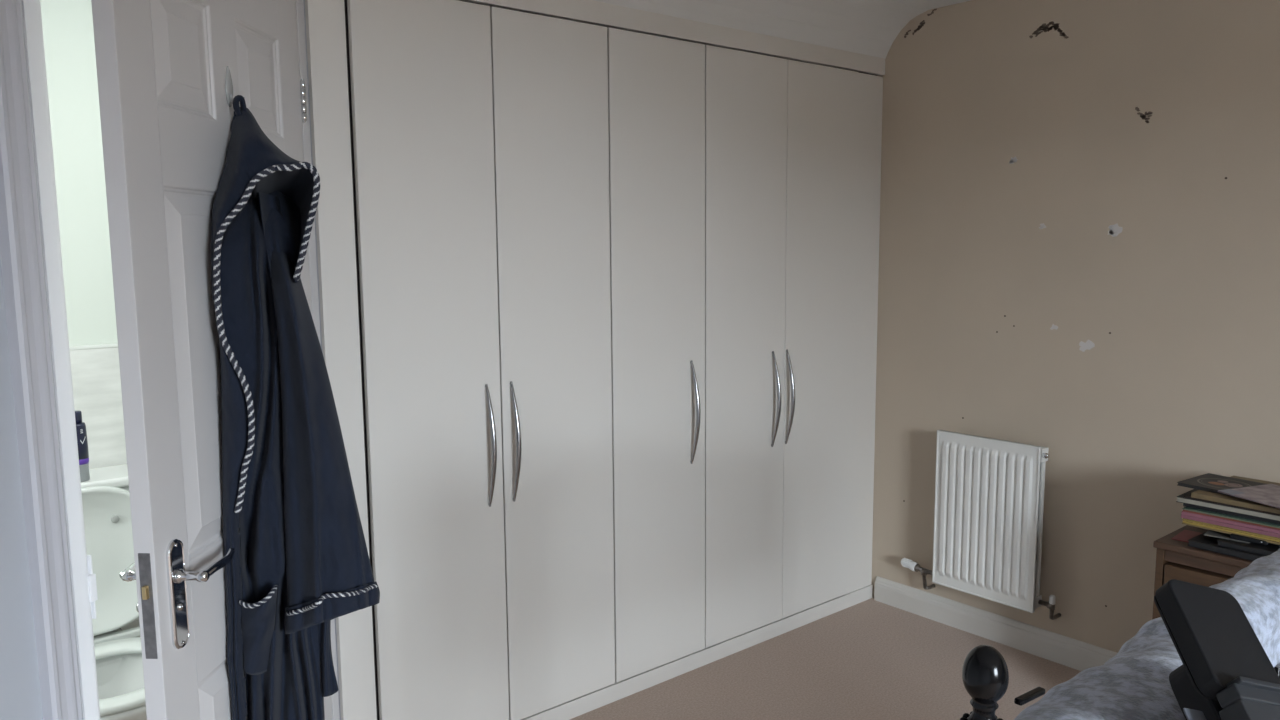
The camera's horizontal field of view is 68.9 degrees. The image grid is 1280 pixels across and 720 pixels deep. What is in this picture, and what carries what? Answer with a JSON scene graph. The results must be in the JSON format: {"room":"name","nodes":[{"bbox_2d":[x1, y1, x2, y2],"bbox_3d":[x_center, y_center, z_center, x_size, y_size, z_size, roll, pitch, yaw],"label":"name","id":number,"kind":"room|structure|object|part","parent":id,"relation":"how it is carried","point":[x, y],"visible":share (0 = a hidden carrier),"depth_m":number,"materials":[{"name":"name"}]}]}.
{"room":"bedroom","nodes":[
{"label":"bedroom","id":0,"kind":"room"},
{"bbox_2d":[0,257,42,719],"bbox_3d":[-1.275,0.256,0.618,0.096,2.423,2.082,1,7,12],"label":"wall","id":1,"kind":"structure","parent":0,"point":[20,694],"depth_m":1.54,"materials":[{"name":"white paint"}]},
{"bbox_2d":[0,0,339,719],"bbox_3d":[-0.988,0.165,2.020,0.146,2.255,0.928,1,7,11],"label":"trim","id":2,"kind":"structure","parent":1,"relation":"attached to","point":[62,578],"depth_m":1.58,"materials":[{"name":"white"}]},
{"bbox_3d":[-1.013,0.250,1.593,0.025,2.190,0.068,1,7,12],"label":"architrave","id":3,"kind":"part","parent":2,"relation":"part of","materials":[{"name":"grey paint"}]},
{"bbox_3d":[-1.022,0.414,1.699,0.062,0.120,0.015,1,7,12],"label":"strike plate","id":4,"kind":"part","parent":2,"relation":"part of","materials":[{"name":"white"}]},
{"bbox_2d":[91,0,332,719],"bbox_3d":[-0.901,0.215,2.049,0.177,2.134,0.776,-1,7,-1],"label":"door","id":5,"kind":"structure","parent":1,"relation":"in","point":[166,117],"depth_m":1.76,"materials":[{"name":"white paint"}]},
{"bbox_3d":[-0.949,0.399,1.811,0.067,0.029,0.142,-1,7,-1],"label":"lever handle","id":6,"kind":"part","parent":5,"relation":"part of","materials":[{"name":"silver metal"}]},
{"bbox_3d":[-0.895,0.448,1.698,0.022,0.200,0.005,0,7,3],"label":"latch plate","id":7,"kind":"part","parent":5,"relation":"part of","materials":[{"name":"metal"}]},
{"bbox_3d":[-0.870,0.441,1.757,0.007,0.212,0.052,0,7,3],"label":"plate","id":8,"kind":"part","parent":5,"relation":"part of","materials":[{"name":"silver metal"}]},
{"bbox_3d":[-0.893,-0.591,1.792,0.038,0.232,0.218,0,7,3],"label":"panel","id":9,"kind":"part","parent":5,"relation":"part of","materials":[{"name":"white paint"}]},
{"bbox_3d":[-0.888,0.021,1.867,0.038,0.722,0.218,0,7,3],"label":"panel","id":10,"kind":"part","parent":5,"relation":"part of","materials":[{"name":"white paint"}]},
{"bbox_3d":[-0.837,0.398,1.806,0.059,0.029,0.138,0,7,3],"label":"lever handle","id":11,"kind":"part","parent":5,"relation":"part of","materials":[{"name":"silver metal"}]},
{"bbox_3d":[-0.881,0.857,1.970,0.038,0.471,0.218,0,7,3],"label":"panel","id":12,"kind":"part","parent":5,"relation":"part of","materials":[{"name":"white paint"}]},
{"bbox_2d":[225,66,240,106],"bbox_3d":[-0.850,-0.574,1.958,0.034,0.085,0.029,1,7,9],"label":"hook","id":13,"kind":"object","parent":5,"relation":"attached to","point":[228,80],"visible":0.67,"depth_m":1.96,"materials":[{"name":"white plastic"}]},
{"bbox_2d":[211,95,379,719],"bbox_3d":[-0.723,0.234,2.060,0.296,1.591,0.389,0,7,4],"label":"robe","id":14,"kind":"object","parent":13,"relation":"hanging from","point":[300,563],"visible":0.98,"depth_m":1.95,"materials":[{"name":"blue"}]},
{"bbox_2d":[211,107,299,299],"bbox_3d":[-0.772,-0.326,1.904,0.220,0.402,0.237,-6,9,-39],"label":"hood","id":15,"kind":"object","parent":14,"relation":"attached to","point":[255,228],"depth_m":1.91,"materials":[{"name":"blue fabric"}]},
{"bbox_3d":[-0.877,-0.630,2.109,0.038,0.232,0.218,0,7,3],"label":"panel","id":16,"kind":"part","parent":5,"relation":"part of","materials":[{"name":"white paint"}]},
{"bbox_2d":[40,0,140,636],"bbox_3d":[-1.898,0.006,2.683,1.460,2.423,0.094,-6,9,-39],"label":"wall","id":17,"kind":"structure","parent":0,"point":[68,31],"depth_m":2.79,"materials":[{"name":"white paint"}]},
{"bbox_3d":[-1.888,-0.015,2.637,1.420,0.012,0.014,-6,9,-39],"label":"tile trim","id":18,"kind":"part","parent":17,"relation":"part of","materials":[{"name":"white"}]},
{"bbox_2d":[593,0,926,58],"bbox_3d":[0.139,-1.206,2.952,2.360,0.192,0.210,-6,9,-39],"label":"ceiling","id":19,"kind":"structure","parent":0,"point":[866,27],"depth_m":3.39,"materials":[{"name":"white paint"}]},
{"bbox_2d":[570,598,1080,719],"bbox_3d":[0.641,1.462,0.849,4.900,0.060,6.300,-6,9,-39],"label":"floor","id":20,"kind":"structure","parent":0,"point":[870,659],"depth_m":3.30,"materials":[{"name":"carpet"}]},
{"bbox_2d":[81,464,146,719],"bbox_3d":[-1.489,0.797,2.568,0.416,0.874,0.745,-6,9,-39],"label":"toilet","id":21,"kind":"object","parent":20,"relation":"on","point":[105,496],"visible":0.15,"depth_m":2.66,"materials":[{"name":"white ceramic"}]},
{"bbox_2d":[75,411,89,481],"bbox_3d":[-1.615,0.248,2.682,0.048,0.203,0.048,-2,7,-14],"label":"bottle","id":22,"kind":"object","parent":21,"relation":"on","point":[82,441],"visible":0.64,"depth_m":2.67,"materials":[{"name":"grey plastic"}]},
{"bbox_3d":[-1.666,0.360,2.725,0.416,0.030,0.201,-6,9,-39],"label":"cistern lid","id":23,"kind":"part","parent":21,"relation":"part of","materials":[{"name":"white ceramic"}]},
{"bbox_3d":[-1.568,0.572,2.635,0.386,0.421,0.060,-6,9,-39],"label":"lid","id":24,"kind":"part","parent":21,"relation":"part of","materials":[{"name":"white plastic"}]},
{"bbox_3d":[-1.395,0.829,2.458,0.370,0.019,0.450,-6,9,-39],"label":"seat","id":25,"kind":"part","parent":21,"relation":"part of","materials":[{"name":"white plastic"}]},
{"bbox_3d":[-1.402,1.041,2.495,0.366,0.407,0.472,-6,9,-39],"label":"bowl","id":26,"kind":"part","parent":21,"relation":"part of","materials":[{"name":"white ceramic"}]},
{"bbox_2d":[303,0,884,719],"bbox_3d":[-0.073,-0.019,3.374,2.351,2.273,0.625,-6,9,-39],"label":"wardrobe","id":27,"kind":"object","parent":20,"relation":"on","point":[598,281],"visible":1,"depth_m":2.94,"materials":[{"name":"grey"}]},
{"bbox_3d":[-0.830,0.100,2.467,0.018,2.272,0.022,-6,9,-39],"label":"panel","id":28,"kind":"part","parent":27,"relation":"part of","materials":[{"name":"grey paint"}]},
{"bbox_3d":[-0.787,0.098,2.475,0.095,2.272,0.020,-6,9,-39],"label":"filler panel","id":29,"kind":"part","parent":27,"relation":"part of","materials":[{"name":"laminate"}]},
{"bbox_3d":[-0.576,0.082,2.628,0.410,2.136,0.020,-6,9,-39],"label":"door","id":30,"kind":"part","parent":27,"relation":"part of","materials":[{"name":"laminate"}]},
{"bbox_3d":[-0.434,0.254,2.725,0.016,0.367,0.045,-6,9,-39],"label":"handle","id":31,"kind":"part","parent":27,"relation":"part of","materials":[{"name":"silver metal"}]},
{"bbox_3d":[-0.369,0.246,2.778,0.016,0.367,0.045,-6,9,-39],"label":"handle","id":32,"kind":"part","parent":27,"relation":"part of","materials":[{"name":"silver metal"}]},
{"bbox_3d":[-0.257,0.047,2.891,0.411,2.136,0.020,-6,9,-39],"label":"door","id":33,"kind":"part","parent":27,"relation":"part of","materials":[{"name":"laminate"}]},
{"bbox_3d":[0.064,0.011,3.155,0.411,2.136,0.020,-6,9,-39],"label":"door","id":34,"kind":"part","parent":27,"relation":"part of","materials":[{"name":"laminate"}]},
{"bbox_3d":[0.193,0.185,3.240,0.016,0.367,0.045,-6,9,-39],"label":"handle","id":35,"kind":"part","parent":27,"relation":"part of","materials":[{"name":"silver metal"}]},
{"bbox_3d":[0.385,-0.024,3.419,0.412,2.136,0.020,-6,9,-39],"label":"door","id":36,"kind":"part","parent":27,"relation":"part of","materials":[{"name":"laminate"}]},
{"bbox_3d":[0.513,0.150,3.503,0.016,0.367,0.045,-6,9,-39],"label":"handle","id":37,"kind":"part","parent":27,"relation":"part of","materials":[{"name":"silver metal"}]},
{"bbox_3d":[0.573,0.143,3.553,0.016,0.367,0.045,-6,9,-39],"label":"handle","id":38,"kind":"part","parent":27,"relation":"part of","materials":[{"name":"silver metal"}]},
{"bbox_3d":[0.705,-0.059,3.682,0.414,2.136,0.020,-6,9,-39],"label":"door","id":39,"kind":"part","parent":27,"relation":"part of","materials":[{"name":"laminate"}]},
{"bbox_3d":[0.926,-0.082,3.874,0.170,2.142,0.020,-6,9,-39],"label":"filler panel","id":40,"kind":"part","parent":27,"relation":"part of","materials":[{"name":"laminate"}]},
{"bbox_2d":[960,645,1279,719],"bbox_3d":[1.434,0.870,0.654,1.175,1.150,2.020,-6,9,-39],"label":"bed","id":41,"kind":"object","parent":20,"relation":"on","point":[985,674],"visible":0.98,"depth_m":0.98,"materials":[{"name":"black paint"}]},
{"bbox_2d":[1014,548,1279,719],"bbox_3d":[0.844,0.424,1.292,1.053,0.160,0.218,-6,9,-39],"label":"fleece blanket","id":42,"kind":"object","parent":41,"relation":"on","point":[1134,684],"visible":0.52,"depth_m":1.12,"materials":[{"name":"grey fabric"}]},
{"bbox_2d":[1154,579,1279,719],"bbox_3d":[0.615,0.632,0.933,0.200,0.766,0.287,-2,7,-9],"label":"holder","id":43,"kind":"object","parent":41,"relation":"on","point":[1225,673],"visible":1,"depth_m":0.96,"materials":[{"name":"black plastic"}]},
{"bbox_3d":[0.621,0.377,0.888,0.118,0.098,0.085,-2,7,-12],"label":"plate","id":44,"kind":"part","parent":43,"relation":"part of","materials":[{"name":"grey plastic"}]},
{"bbox_2d":[1152,525,1252,619],"bbox_3d":[1.934,0.877,2.514,0.460,0.671,0.910,-6,9,-39],"label":"dresser","id":45,"kind":"object","parent":20,"relation":"on","point":[1176,560],"visible":0.13,"depth_m":2.63,"materials":[{"name":"brown wood"}]},
{"bbox_3d":[1.663,0.847,2.858,0.420,0.650,0.020,-6,9,-39],"label":"panel","id":46,"kind":"part","parent":45,"relation":"part of","materials":[{"name":"brown wood"}]},
{"bbox_2d":[1171,530,1201,542],"bbox_3d":[1.611,0.516,2.711,0.120,0.003,0.085,-7,10,-43],"label":"leaflet","id":47,"kind":"object","parent":45,"relation":"on","point":[1185,535],"visible":0.55,"depth_m":2.72,"materials":[{"name":"red paper"}]},
{"bbox_3d":[1.799,0.705,2.381,0.052,0.167,0.850,-6,9,-39],"label":"drawer","id":48,"kind":"part","parent":45,"relation":"part of","materials":[{"name":"brown wood"}]},
{"bbox_3d":[1.791,0.597,2.361,0.018,0.034,0.857,-6,9,-39],"label":"rail","id":49,"kind":"part","parent":45,"relation":"part of","materials":[{"name":"brown wood"}]},
{"bbox_2d":[1187,531,1264,560],"bbox_3d":[1.748,0.523,2.561,0.247,0.017,0.368,-6,9,-39],"label":"folder","id":50,"kind":"object","parent":45,"relation":"on","point":[1209,543],"visible":0.31,"depth_m":2.58,"materials":[{"name":"black plastic"}]},
{"bbox_2d":[1217,538,1279,555],"bbox_3d":[1.778,0.510,2.539,0.225,0.014,0.304,-6,9,-39],"label":"folder","id":51,"kind":"object","parent":50,"relation":"on","point":[1266,550],"visible":0.3,"depth_m":2.53,"materials":[{"name":"black plastic"}]},
{"bbox_2d":[1204,530,1249,542],"bbox_3d":[1.678,0.489,2.642,0.110,0.003,0.150,6,9,42],"label":"envelope","id":52,"kind":"object","parent":51,"relation":"on","point":[1208,533],"visible":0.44,"depth_m":2.61,"materials":[{"name":"white paper"}]},
{"bbox_3d":[1.807,0.486,2.612,0.257,0.007,0.342,-6,9,-39],"label":"magazine","id":53,"kind":"object","parent":51,"relation":"on","visible":0},
{"bbox_2d":[1182,523,1279,544],"bbox_3d":[1.778,0.471,2.658,0.320,0.006,0.320,-6,9,-39],"label":"record sleeve","id":54,"kind":"object","parent":53,"relation":"on","point":[1268,541],"visible":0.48,"depth_m":2.59,"materials":[{"name":"cardboard"}]},
{"bbox_2d":[1182,520,1279,541],"bbox_3d":[1.776,0.465,2.661,0.315,0.006,0.315,-6,9,-39],"label":"record sleeve","id":55,"kind":"object","parent":54,"relation":"on","point":[1183,521],"visible":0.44,"depth_m":2.58,"materials":[{"name":"cardboard"}]},
{"bbox_2d":[1182,518,1279,539],"bbox_3d":[1.776,0.459,2.659,0.310,0.005,0.310,-6,9,-39],"label":"record sleeve","id":56,"kind":"object","parent":55,"relation":"on","point":[1184,519],"visible":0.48,"depth_m":2.59,"materials":[{"name":"pink cardboard"}]},
{"bbox_2d":[1181,514,1279,537],"bbox_3d":[1.776,0.450,2.661,0.315,0.011,0.315,-6,9,-39],"label":"record sleeve","id":57,"kind":"object","parent":56,"relation":"on","point":[1257,531],"visible":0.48,"depth_m":2.58,"materials":[{"name":"cardboard"}]},
{"bbox_2d":[1181,511,1279,533],"bbox_3d":[1.775,0.440,2.661,0.310,0.009,0.310,-6,9,-39],"label":"record sleeve","id":58,"kind":"object","parent":57,"relation":"on","point":[1182,512],"visible":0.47,"depth_m":2.58,"materials":[{"name":"cardboard"}]},
{"bbox_2d":[1183,510,1279,529],"bbox_3d":[1.776,0.432,2.660,0.315,0.006,0.315,-6,9,-39],"label":"record sleeve","id":59,"kind":"object","parent":58,"relation":"on","point":[1183,510],"visible":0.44,"depth_m":2.59,"materials":[{"name":"cardboard"}]},
{"bbox_2d":[1182,507,1279,527],"bbox_3d":[1.774,0.428,2.655,0.310,0.004,0.310,-6,9,-39],"label":"record sleeve","id":60,"kind":"object","parent":59,"relation":"on","point":[1265,524],"visible":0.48,"depth_m":2.57,"materials":[{"name":"cardboard"}]},
{"bbox_2d":[1185,507,1279,525],"bbox_3d":[1.778,0.423,2.655,0.321,0.004,0.320,-6,9,-39],"label":"record sleeve","id":61,"kind":"object","parent":60,"relation":"on","point":[1190,508],"visible":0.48,"depth_m":2.59,"materials":[{"name":"cardboard"}]},
{"bbox_2d":[1183,503,1279,524],"bbox_3d":[1.778,0.416,2.656,0.315,0.009,0.315,-6,9,-39],"label":"record sleeve","id":62,"kind":"object","parent":61,"relation":"on","point":[1184,504],"visible":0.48,"depth_m":2.58,"materials":[{"name":"black cardboard"}]},
{"bbox_2d":[1176,489,1279,521],"bbox_3d":[1.765,0.402,2.668,0.310,0.016,0.310,-6,9,-39],"label":"book","id":63,"kind":"object","parent":62,"relation":"on","point":[1180,498],"visible":0.25,"depth_m":2.60,"materials":[{"name":"white paper"}]},
{"bbox_2d":[1184,494,1279,515],"bbox_3d":[1.778,0.394,2.646,0.320,0.004,0.320,-6,9,-39],"label":"record sleeve","id":64,"kind":"object","parent":63,"relation":"on","point":[1189,495],"visible":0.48,"depth_m":2.58,"materials":[{"name":"cardboard"}]},
{"bbox_2d":[1191,476,1279,513],"bbox_3d":[1.789,0.386,2.634,0.315,0.014,0.315,-6,9,-39],"label":"book","id":65,"kind":"object","parent":64,"relation":"on","point":[1199,494],"visible":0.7,"depth_m":2.60,"materials":[{"name":"beige paper"}]},
{"bbox_2d":[1177,473,1264,497],"bbox_3d":[1.756,0.374,2.635,0.185,0.010,0.370,-5,8,-33],"label":"book","id":66,"kind":"object","parent":65,"relation":"on","point":[1209,482],"visible":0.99,"depth_m":2.72,"materials":[{"name":"black paper"}]},
{"bbox_2d":[1218,484,1279,507],"bbox_3d":[1.774,0.381,2.519,0.210,0.004,0.296,-3,7,-19],"label":"magazine","id":67,"kind":"object","parent":66,"relation":"on","point":[1267,494],"visible":1,"depth_m":2.59,"materials":[{"name":"pink paper"}]},
{"bbox_2d":[1230,534,1268,544],"bbox_3d":[1.688,0.489,2.572,0.074,0.014,0.093,-6,9,-39],"label":"gadget","id":68,"kind":"object","parent":53,"relation":"on","point":[1232,536],"visible":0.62,"depth_m":2.55,"materials":[{"name":"black plastic"}]},
{"bbox_2d":[891,0,970,9],"bbox_3d":[0.604,-1.005,0.564,4.900,0.060,6.350,-6,9,-39],"label":"ceiling","id":69,"kind":"structure","parent":0,"point":[923,4],"depth_m":3.51,"materials":[{"name":"white paint"}]},
{"bbox_2d":[872,0,1279,652],"bbox_3d":[2.462,0.025,2.235,0.101,2.423,6.350,-6,9,-39],"label":"wall","id":70,"kind":"structure","parent":0,"point":[1079,236],"depth_m":3.25,"materials":[{"name":"beige paint"}]},
{"bbox_2d":[901,430,1060,619],"bbox_3d":[1.286,0.617,3.574,0.116,0.678,0.646,-6,9,-39],"label":"radiator","id":71,"kind":"object","parent":70,"relation":"attached to","point":[989,492],"visible":1,"depth_m":3.47,"materials":[{"name":"white metal"}]},
{"bbox_3d":[1.288,0.593,3.492,0.020,0.612,0.414,-6,9,-39],"label":"panel","id":72,"kind":"part","parent":71,"relation":"part of","materials":[{"name":"white metal"}]},
{"bbox_3d":[1.335,0.579,3.530,0.014,0.570,0.390,-6,9,-39],"label":"panel","id":73,"kind":"part","parent":71,"relation":"part of","materials":[{"name":"white metal"}]},
{"bbox_2d":[1042,453,1048,457],"bbox_3d":[1.445,0.341,3.317,0.020,0.020,0.018,-6,9,-39],"label":"air vent","id":74,"kind":"object","parent":71,"relation":"attached to","point":[1044,455],"depth_m":3.31,"materials":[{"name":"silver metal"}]},
{"bbox_2d":[874,576,1116,670],"bbox_3d":[2.704,1.219,2.007,0.018,0.103,5.280,-6,9,-39],"label":"baseboard","id":75,"kind":"structure","parent":70,"relation":"attached to","point":[1064,650],"depth_m":3.60,"materials":[{"name":"white wood"}]}
]}

